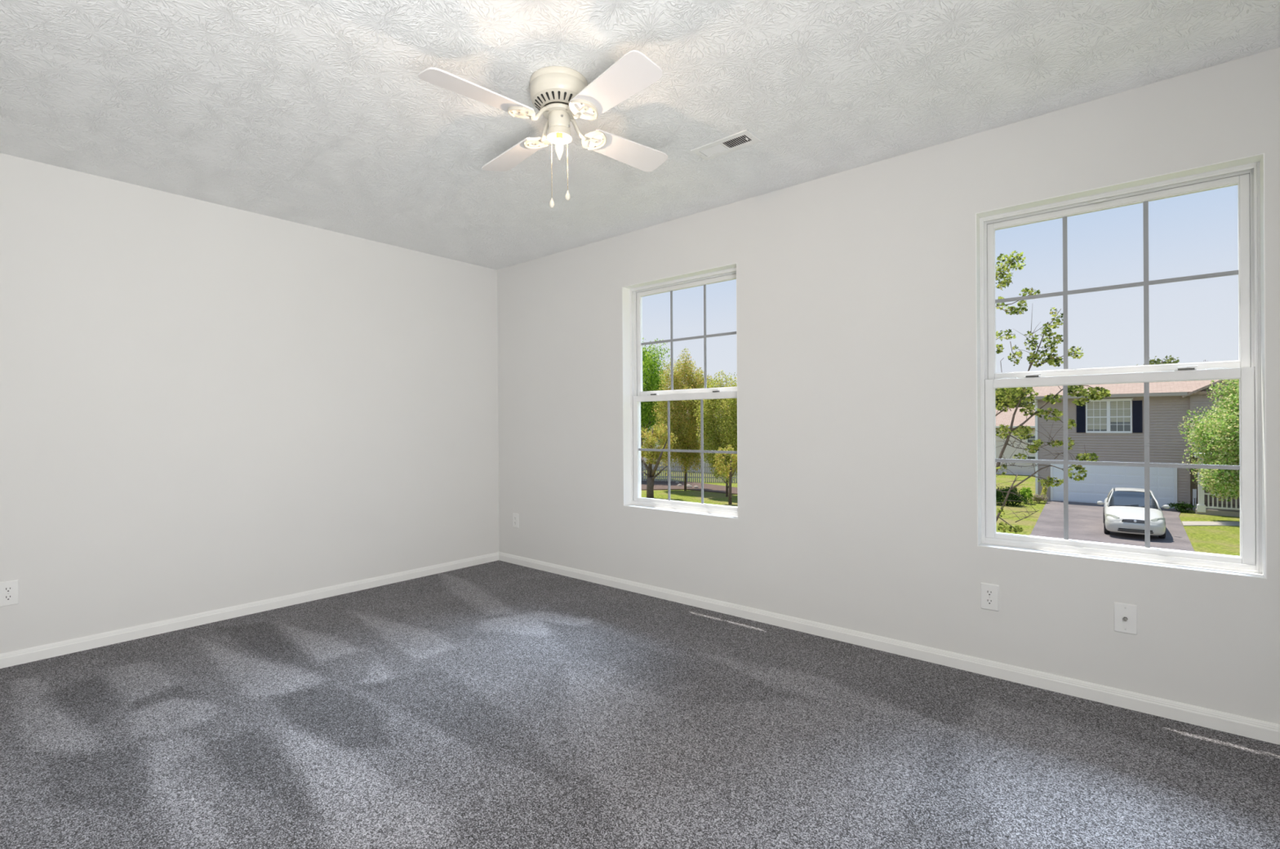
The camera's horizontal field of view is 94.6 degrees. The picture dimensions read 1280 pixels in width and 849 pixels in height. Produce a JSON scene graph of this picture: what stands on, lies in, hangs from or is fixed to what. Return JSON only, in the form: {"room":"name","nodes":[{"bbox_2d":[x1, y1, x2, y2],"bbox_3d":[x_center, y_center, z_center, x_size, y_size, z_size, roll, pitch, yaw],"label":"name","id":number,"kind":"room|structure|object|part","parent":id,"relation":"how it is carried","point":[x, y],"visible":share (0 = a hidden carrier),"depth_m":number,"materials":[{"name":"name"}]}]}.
{"room":"empty bedroom","nodes":[
{"label":"empty bedroom","id":0,"kind":"room"},
{"bbox_2d":[0,152,498,653],"bbox_3d":[-2.423,0.028,3.638,0.162,2.640,3.944,0,0,40],"label":"wall","id":1,"kind":"structure","parent":0,"point":[205,406],"depth_m":3.44,"materials":[{"name":"paint"}]},
{"bbox_2d":[0,579,19,607],"bbox_3d":[-3.008,0.805,2.809,0.008,0.117,0.072,0,0,40],"label":"wall outlet","id":2,"kind":"object","parent":1,"relation":"attached to","point":[9,590],"visible":1,"depth_m":2.81,"materials":[{"name":"white plastic"}]},
{"bbox_2d":[3,586,13,592],"bbox_3d":[-3.006,0.785,2.807,0.003,0.027,0.034,0,0,40],"label":"receptacle","id":3,"kind":"object","parent":2,"relation":"attached to","point":[6,588],"depth_m":2.81,"materials":[{"name":"white plastic"}]},
{"bbox_2d":[3,594,13,600],"bbox_3d":[-3.006,0.824,2.807,0.003,0.027,0.034,0,0,40],"label":"receptacle","id":4,"kind":"object","parent":2,"relation":"attached to","point":[6,597],"depth_m":2.81,"materials":[{"name":"white plastic"}]},
{"bbox_2d":[0,551,498,668],"bbox_3d":[-2.349,1.114,3.582,0.014,0.067,3.620,0,0,40],"label":"baseboard","id":5,"kind":"structure","parent":1,"relation":"attached to","point":[10,659],"depth_m":3.43,"materials":[{"name":"paint"}]},
{"bbox_2d":[0,560,1279,848],"bbox_3d":[-0.455,1.136,1.976,4.980,0.001,3.630,0,0,40],"label":"floor","id":6,"kind":"structure","parent":0,"point":[496,704],"depth_m":2.08,"materials":[{"name":"carpet"}]},
{"bbox_2d":[0,0,1279,270],"bbox_3d":[-0.468,-1.379,1.978,5.304,0.150,3.944,0,0,40],"label":"ceiling","id":7,"kind":"structure","parent":0,"point":[318,113],"depth_m":2.29,"materials":[{"name":"white paint"}]},
{"bbox_2d":[417,49,667,208],"bbox_3d":[-0.308,-1.066,2.251,0.820,0.477,0.814,0,0,4],"label":"ceiling fan","id":8,"kind":"object","parent":7,"relation":"hanging from","point":[562,95],"visible":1,"depth_m":2.16,"materials":[{"name":"metal"}]},
{"bbox_3d":[-0.556,-1.140,2.032,0.386,0.034,0.136,0,0,-42],"label":"fan blade","id":9,"kind":"part","parent":8,"relation":"part of","materials":[{"name":"white wood"}]},
{"bbox_3d":[-0.530,-1.140,2.502,0.136,0.034,0.386,0,0,-42],"label":"fan blade","id":10,"kind":"part","parent":8,"relation":"part of","materials":[{"name":"white wood"}]},
{"bbox_3d":[-0.337,-0.999,2.254,0.003,0.265,0.003,0,0,10],"label":"pull chain","id":11,"kind":"part","parent":8,"relation":"part of","materials":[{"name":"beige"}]},
{"bbox_2d":[555,132,562,141],"bbox_3d":[-0.308,-1.106,2.254,0.025,0.034,0.025,0,0,40],"label":"socket","id":12,"kind":"object","parent":8,"relation":"attached to","point":[558,135],"depth_m":2.24,"materials":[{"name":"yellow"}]},
{"bbox_3d":[-0.277,-1.027,2.254,0.003,0.265,0.003,0,0,40],"label":"pull chain","id":13,"kind":"part","parent":8,"relation":"part of","materials":[{"name":"beige metal"}]},
{"bbox_3d":[-0.091,-1.143,2.002,0.136,0.034,0.386,0,0,-41],"label":"fan blade","id":14,"kind":"part","parent":8,"relation":"part of","materials":[{"name":"white wood"}]},
{"bbox_3d":[-0.056,-1.143,2.471,0.386,0.034,0.136,0,0,-41],"label":"fan blade","id":15,"kind":"part","parent":8,"relation":"part of","materials":[{"name":"white wood"}]},
{"bbox_2d":[690,129,761,160],"bbox_3d":[0.399,-1.304,2.764,0.304,0.011,0.136,0,0,40],"label":"ceiling vent","id":16,"kind":"object","parent":7,"relation":"in","point":[744,138],"visible":1,"depth_m":2.76,"materials":[{"name":"white metal"}]},
{"bbox_2d":[497,47,1279,724],"bbox_3d":[0.761,0.008,3.424,4.980,2.640,0.162,0,0,40],"label":"wall","id":17,"kind":"structure","parent":0,"point":[856,295],"depth_m":2.95,"materials":[{"name":"paint"}]},
{"bbox_2d":[512,512,519,528],"bbox_3d":[-1.015,0.784,4.817,0.072,0.117,0.008,0,0,40],"label":"wall outlet","id":18,"kind":"object","parent":17,"relation":"attached to","point":[515,516],"visible":1,"depth_m":4.81,"materials":[{"name":"white plastic"}]},
{"bbox_2d":[622,262,737,519],"bbox_3d":[0.280,-0.196,3.830,0.906,1.508,0.162,0,0,40],"label":"window","id":19,"kind":"structure","parent":17,"relation":"in","point":[633,394],"depth_m":4.00,"materials":[{"name":"white paint"}]},
{"bbox_3d":[0.294,0.164,3.844,0.870,0.729,0.030,0,0,40],"label":"sash","id":20,"kind":"part","parent":19,"relation":"part of","materials":[{"name":"plastic"}]},
{"bbox_3d":[0.315,-0.553,3.874,0.858,0.747,0.030,0,0,40],"label":"sash","id":21,"kind":"part","parent":19,"relation":"part of","materials":[{"name":"plastic"}]},
{"bbox_2d":[498,551,1279,745],"bbox_3d":[0.711,1.095,3.357,4.980,0.067,0.014,0,0,40],"label":"baseboard","id":22,"kind":"structure","parent":17,"relation":"attached to","point":[1252,728],"depth_m":2.69,"materials":[{"name":"paint"}]},
{"bbox_2d":[980,582,999,611],"bbox_3d":[1.564,0.772,2.639,0.072,0.117,0.008,0,0,40],"label":"wall outlet","id":23,"kind":"object","parent":17,"relation":"attached to","point":[989,593],"visible":1,"depth_m":2.64,"materials":[{"name":"white plastic"}]},
{"bbox_2d":[985,598,994,604],"bbox_3d":[1.562,0.791,2.637,0.034,0.027,0.003,0,0,40],"label":"receptacle","id":24,"kind":"object","parent":23,"relation":"attached to","point":[988,601],"depth_m":2.64,"materials":[{"name":"white plastic"}]},
{"bbox_2d":[985,589,994,595],"bbox_3d":[1.562,0.752,2.637,0.034,0.027,0.003,0,0,40],"label":"receptacle","id":25,"kind":"object","parent":23,"relation":"attached to","point":[988,592],"depth_m":2.64,"materials":[{"name":"white plastic"}]},
{"bbox_2d":[975,153,1266,578],"bbox_3d":[1.922,-0.205,2.443,0.905,1.508,0.162,0,0,40],"label":"window","id":26,"kind":"structure","parent":17,"relation":"in","point":[1247,173],"depth_m":2.37,"materials":[{"name":"white paint"}]},
{"bbox_3d":[1.957,-0.562,2.487,0.857,0.747,0.030,0,0,40],"label":"sash","id":27,"kind":"part","parent":26,"relation":"part of","materials":[{"name":"plastic"}]},
{"bbox_3d":[1.936,0.155,2.457,0.869,0.729,0.030,0,0,40],"label":"sash","id":28,"kind":"part","parent":26,"relation":"part of","materials":[{"name":"plastic"}]},
{"bbox_2d":[1113,601,1137,635],"bbox_3d":[1.914,0.768,2.327,0.072,0.117,0.033,0,0,40],"label":"outlet","id":29,"kind":"object","parent":17,"relation":"attached to","point":[1125,615],"visible":1,"depth_m":2.33,"materials":[{"name":"white plastic"}]},
{"label":"outside","id":30,"kind":"structure","parent":0,"visible":0},
{"bbox_2d":[1029,500,1195,551],"bbox_3d":[17.197,3.909,21.561,5.550,0.020,17.850,0,0,40],"label":"driveway","id":31,"kind":"structure","parent":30,"point":[1086,520],"depth_m":22.13,"materials":[{"name":"concrete"}]},
{"bbox_2d":[1097,487,1169,538],"bbox_3d":[18.078,3.145,21.698,2.009,1.497,4.596,0,0,38],"label":"car","id":32,"kind":"object","parent":31,"relation":"on","point":[1123,509],"visible":0.91,"depth_m":20.57,"materials":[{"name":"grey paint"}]},
{"bbox_2d":[1097,501,1105,504],"bbox_3d":[17.029,2.896,21.792,0.234,0.137,0.119,0,0,38],"label":"mirror","id":33,"kind":"object","parent":32,"relation":"attached to","point":[1098,502],"depth_m":21.77,"materials":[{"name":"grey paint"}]},
{"bbox_2d":[1121,518,1144,523],"bbox_3d":[16.774,3.257,19.994,0.717,0.137,0.234,0,0,40],"label":"grille","id":34,"kind":"object","parent":32,"relation":"attached to","point":[1123,520],"depth_m":19.97,"materials":[{"name":"white"}]},
{"bbox_3d":[18.356,2.681,22.046,1.398,0.546,2.697,0,0,38],"label":"cabin glass","id":35,"kind":"part","parent":32,"relation":"part of","materials":[{"name":"grey glass"}]},
{"bbox_3d":[16.691,3.437,19.886,0.274,0.108,0.030,0,0,38],"label":"licence plate","id":36,"kind":"part","parent":32,"relation":"part of","materials":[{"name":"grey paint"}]},
{"bbox_2d":[1161,505,1169,508],"bbox_3d":[18.440,2.888,20.702,0.217,0.137,0.119,0,0,38],"label":"mirror","id":37,"kind":"object","parent":32,"relation":"attached to","point":[1164,506],"depth_m":20.66,"materials":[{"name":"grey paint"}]},
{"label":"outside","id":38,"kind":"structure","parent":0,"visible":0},
{"bbox_2d":[641,468,1239,555],"bbox_3d":[62.270,3.807,95.571,260.000,0.400,219.700,0,0,40],"label":"ground","id":39,"kind":"structure","parent":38,"point":[1219,540],"depth_m":24.89,"materials":[{"name":"green plant"}]},
{"bbox_2d":[640,337,671,462],"bbox_3d":[-0.192,-1.355,43.278,5.247,10.944,6.526,0,0,-26],"label":"tree","id":40,"kind":"object","parent":39,"relation":"on","point":[649,361],"visible":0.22,"depth_m":41.58,"materials":[{"name":"green plant"}]},
{"bbox_2d":[640,420,677,497],"bbox_3d":[0.772,1.955,32.179,2.270,4.322,2.134,0,0,40],"label":"tree","id":41,"kind":"object","parent":39,"relation":"on","point":[651,438],"visible":0.85,"depth_m":32.03,"materials":[{"name":"green plant"}]},
{"bbox_2d":[651,347,717,490],"bbox_3d":[2.824,-0.267,35.544,3.738,8.737,3.587,0,0,-17],"label":"tree","id":42,"kind":"object","parent":39,"relation":"on","point":[684,429],"visible":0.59,"depth_m":35.06,"materials":[{"name":"green plant"}]},
{"bbox_2d":[640,462,737,482],"bbox_3d":[3.273,3.319,40.867,7.650,1.350,0.060,0,0,10],"label":"picket fence","id":43,"kind":"object","parent":39,"relation":"on","point":[642,466],"visible":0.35,"depth_m":40.84,"materials":[{"name":"grey paint"}]},
{"bbox_3d":[3.255,3.304,40.880,7.609,0.780,0.040,0,0,10],"label":"fence rail","id":44,"kind":"part","parent":43,"relation":"part of","materials":[{"name":"grey paint"}]},
{"bbox_2d":[643,402,735,474],"bbox_3d":[6.531,0.558,54.014,17.300,7.220,10.000,0,0,40],"label":"house","id":45,"kind":"structure","parent":39,"relation":"on","point":[644,459],"depth_m":51.21,"materials":[{"name":"grey"}]},
{"bbox_2d":[692,369,737,497],"bbox_3d":[4.818,0.536,32.652,3.781,7.108,3.025,0,0,40],"label":"tree","id":46,"kind":"object","parent":39,"relation":"on","point":[727,433],"visible":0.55,"depth_m":32.02,"materials":[{"name":"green plant"}]},
{"bbox_2d":[713,444,737,504],"bbox_3d":[4.464,2.540,29.660,1.551,3.107,1.444,0,0,-4],"label":"sapling","id":47,"kind":"object","parent":39,"relation":"on","point":[733,463],"visible":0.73,"depth_m":29.42,"materials":[{"name":"green plant"}]},
{"bbox_2d":[995,485,1026,506],"bbox_3d":[17.815,3.527,28.671,1.740,1.160,1.425,0,0,40],"label":"bush","id":48,"kind":"object","parent":39,"relation":"on","point":[999,495],"visible":0.73,"depth_m":28.34,"materials":[{"name":"green plant"}]},
{"bbox_2d":[995,386,1035,407],"bbox_3d":[35.476,-0.415,55.636,9.619,8.624,5.409,0,0,40],"label":"tree","id":49,"kind":"object","parent":39,"relation":"on","point":[996,389],"visible":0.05,"depth_m":54.78,"materials":[{"name":"green plant"}]},
{"bbox_2d":[995,407,1035,475],"bbox_3d":[27.381,1.321,52.115,15.600,5.440,10.000,0,0,40],"label":"house","id":50,"kind":"structure","parent":39,"relation":"on","point":[1003,418],"depth_m":45.37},
{"bbox_3d":[29.537,1.096,44.422,0.630,0.530,0.010,0,0,40],"label":"pane","id":51,"kind":"part","parent":50,"relation":"part of","materials":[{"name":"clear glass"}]},
{"bbox_2d":[1018,486,1033,503],"bbox_3d":[19.022,3.494,29.027,0.617,0.921,0.740,0,0,40],"label":"shrub","id":52,"kind":"object","parent":39,"relation":"on","point":[1028,495],"visible":0.85,"depth_m":28.93,"materials":[{"name":"green plant"}]},
{"bbox_2d":[1031,493,1048,502],"bbox_3d":[19.812,3.678,29.298,0.778,0.542,0.780,0,0,40],"label":"shrub","id":53,"kind":"object","parent":39,"relation":"on","point":[1037,498],"visible":0.98,"depth_m":29.16,"materials":[{"name":"green plant"}]},
{"bbox_2d":[1040,484,1048,502],"bbox_3d":[20.397,3.471,29.783,0.278,0.949,0.612,0,0,40],"label":"shrub","id":54,"kind":"object","parent":39,"relation":"on","point":[1044,490],"visible":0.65,"depth_m":29.78,"materials":[{"name":"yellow plant"}]},
{"bbox_2d":[995,250,1111,533],"bbox_3d":[5.277,0.832,8.166,1.983,6.537,0.730,0,0,40],"label":"maple tree","id":55,"kind":"object","parent":39,"relation":"on","point":[1006,397],"visible":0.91,"depth_m":8.03,"materials":[{"name":"green plant"}]},
{"bbox_2d":[1025,378,1239,516],"bbox_3d":[27.783,0.246,28.470,14.560,7.610,9.500,0,0,40],"label":"house","id":56,"kind":"structure","parent":39,"relation":"on","point":[1112,428],"depth_m":28.10,"materials":[{"name":"plastic"}]},
{"bbox_2d":[1076,404,1085,432],"bbox_3d":[21.881,-0.361,29.289,0.350,1.525,0.060,0,0,40],"label":"shutter","id":57,"kind":"object","parent":56,"relation":"hanging from","point":[1081,411],"depth_m":29.27,"materials":[{"name":"blue"}]},
{"bbox_2d":[1087,401,1106,429],"bbox_3d":[22.352,-0.432,28.867,0.725,1.340,0.002,0,0,40],"label":"blind","id":58,"kind":"object","parent":56,"relation":"hanging from","point":[1096,411],"depth_m":28.87,"materials":[{"name":"beige plastic"}]},
{"bbox_3d":[22.348,-0.379,28.861,0.745,1.475,0.021,0,0,40],"label":"sash","id":59,"kind":"part","parent":56,"relation":"part of","materials":[{"name":"white"}]},
{"bbox_3d":[22.357,-0.379,28.873,0.745,1.475,0.009,0,0,40],"label":"pane","id":60,"kind":"part","parent":56,"relation":"part of","materials":[{"name":"clear glass"}]},
{"bbox_3d":[22.768,2.852,28.558,4.780,2.060,0.100,0,0,40],"label":"garage trim","id":61,"kind":"part","parent":56,"relation":"part of","materials":[{"name":"white"}]},
{"bbox_2d":[1110,400,1129,422],"bbox_3d":[23.027,-0.614,28.296,0.725,0.984,0.002,0,0,40],"label":"blind","id":62,"kind":"object","parent":56,"relation":"hanging from","point":[1119,410],"depth_m":28.29,"materials":[{"name":"beige plastic"}]},
{"bbox_3d":[23.024,-0.383,28.290,0.745,1.475,0.021,0,0,40],"label":"sash","id":63,"kind":"part","parent":56,"relation":"part of","materials":[{"name":"white"}]},
{"bbox_3d":[23.033,-0.383,28.302,0.745,1.475,0.009,0,0,40],"label":"pane","id":64,"kind":"part","parent":56,"relation":"part of","materials":[{"name":"clear glass"}]},
{"bbox_2d":[1132,400,1142,432],"bbox_3d":[23.523,-0.370,27.901,0.350,1.525,0.060,0,0,40],"label":"shutter","id":65,"kind":"object","parent":56,"relation":"hanging from","point":[1136,405],"depth_m":27.89,"materials":[{"name":"blue"}]},
{"bbox_3d":[24.250,2.524,25.504,0.270,2.500,0.270,0,0,40],"label":"porch post","id":66,"kind":"part","parent":56,"relation":"part of","materials":[{"name":"white wood"}]},
{"bbox_3d":[26.287,3.262,23.788,5.130,0.640,0.070,0,0,40],"label":"porch rail","id":67,"kind":"part","parent":56,"relation":"part of","materials":[{"name":"white wood"}]},
{"bbox_2d":[1136,355,1179,365],"bbox_3d":[51.683,-1.534,58.528,4.559,10.658,3.603,0,0,-12],"label":"tree","id":68,"kind":"object","parent":39,"relation":"on","point":[1169,361],"visible":0.03,"depth_m":58.05,"materials":[{"name":"green plant"}]},
{"bbox_2d":[1167,501,1195,512],"bbox_3d":[23.910,3.649,26.076,0.923,0.553,0.728,0,0,40],"label":"shrub","id":69,"kind":"object","parent":39,"relation":"on","point":[1182,507],"visible":1,"depth_m":25.95,"materials":[{"name":"green plant"}]},
{"bbox_2d":[1177,378,1239,501],"bbox_3d":[24.657,0.680,22.265,3.316,6.592,6.596,0,0,-40],"label":"tree","id":70,"kind":"object","parent":39,"relation":"on","point":[1220,437],"visible":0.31,"depth_m":23.17,"materials":[{"name":"green plant"}]},
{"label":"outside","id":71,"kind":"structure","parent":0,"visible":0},
{"bbox_2d":[641,480,737,494],"bbox_3d":[2.580,3.975,37.806,9.776,0.050,5.873,0,0,24],"label":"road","id":72,"kind":"structure","parent":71,"point":[658,485],"depth_m":37.19,"materials":[{"name":"grey asphalt"}]},
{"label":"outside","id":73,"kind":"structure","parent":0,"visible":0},
{"bbox_2d":[1182,521,1239,525],"bbox_3d":[23.412,3.866,22.637,4.857,0.030,1.658,0,0,19],"label":"pavement","id":74,"kind":"structure","parent":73,"point":[1184,523],"depth_m":22.95,"materials":[{"name":"concrete"}]}
]}

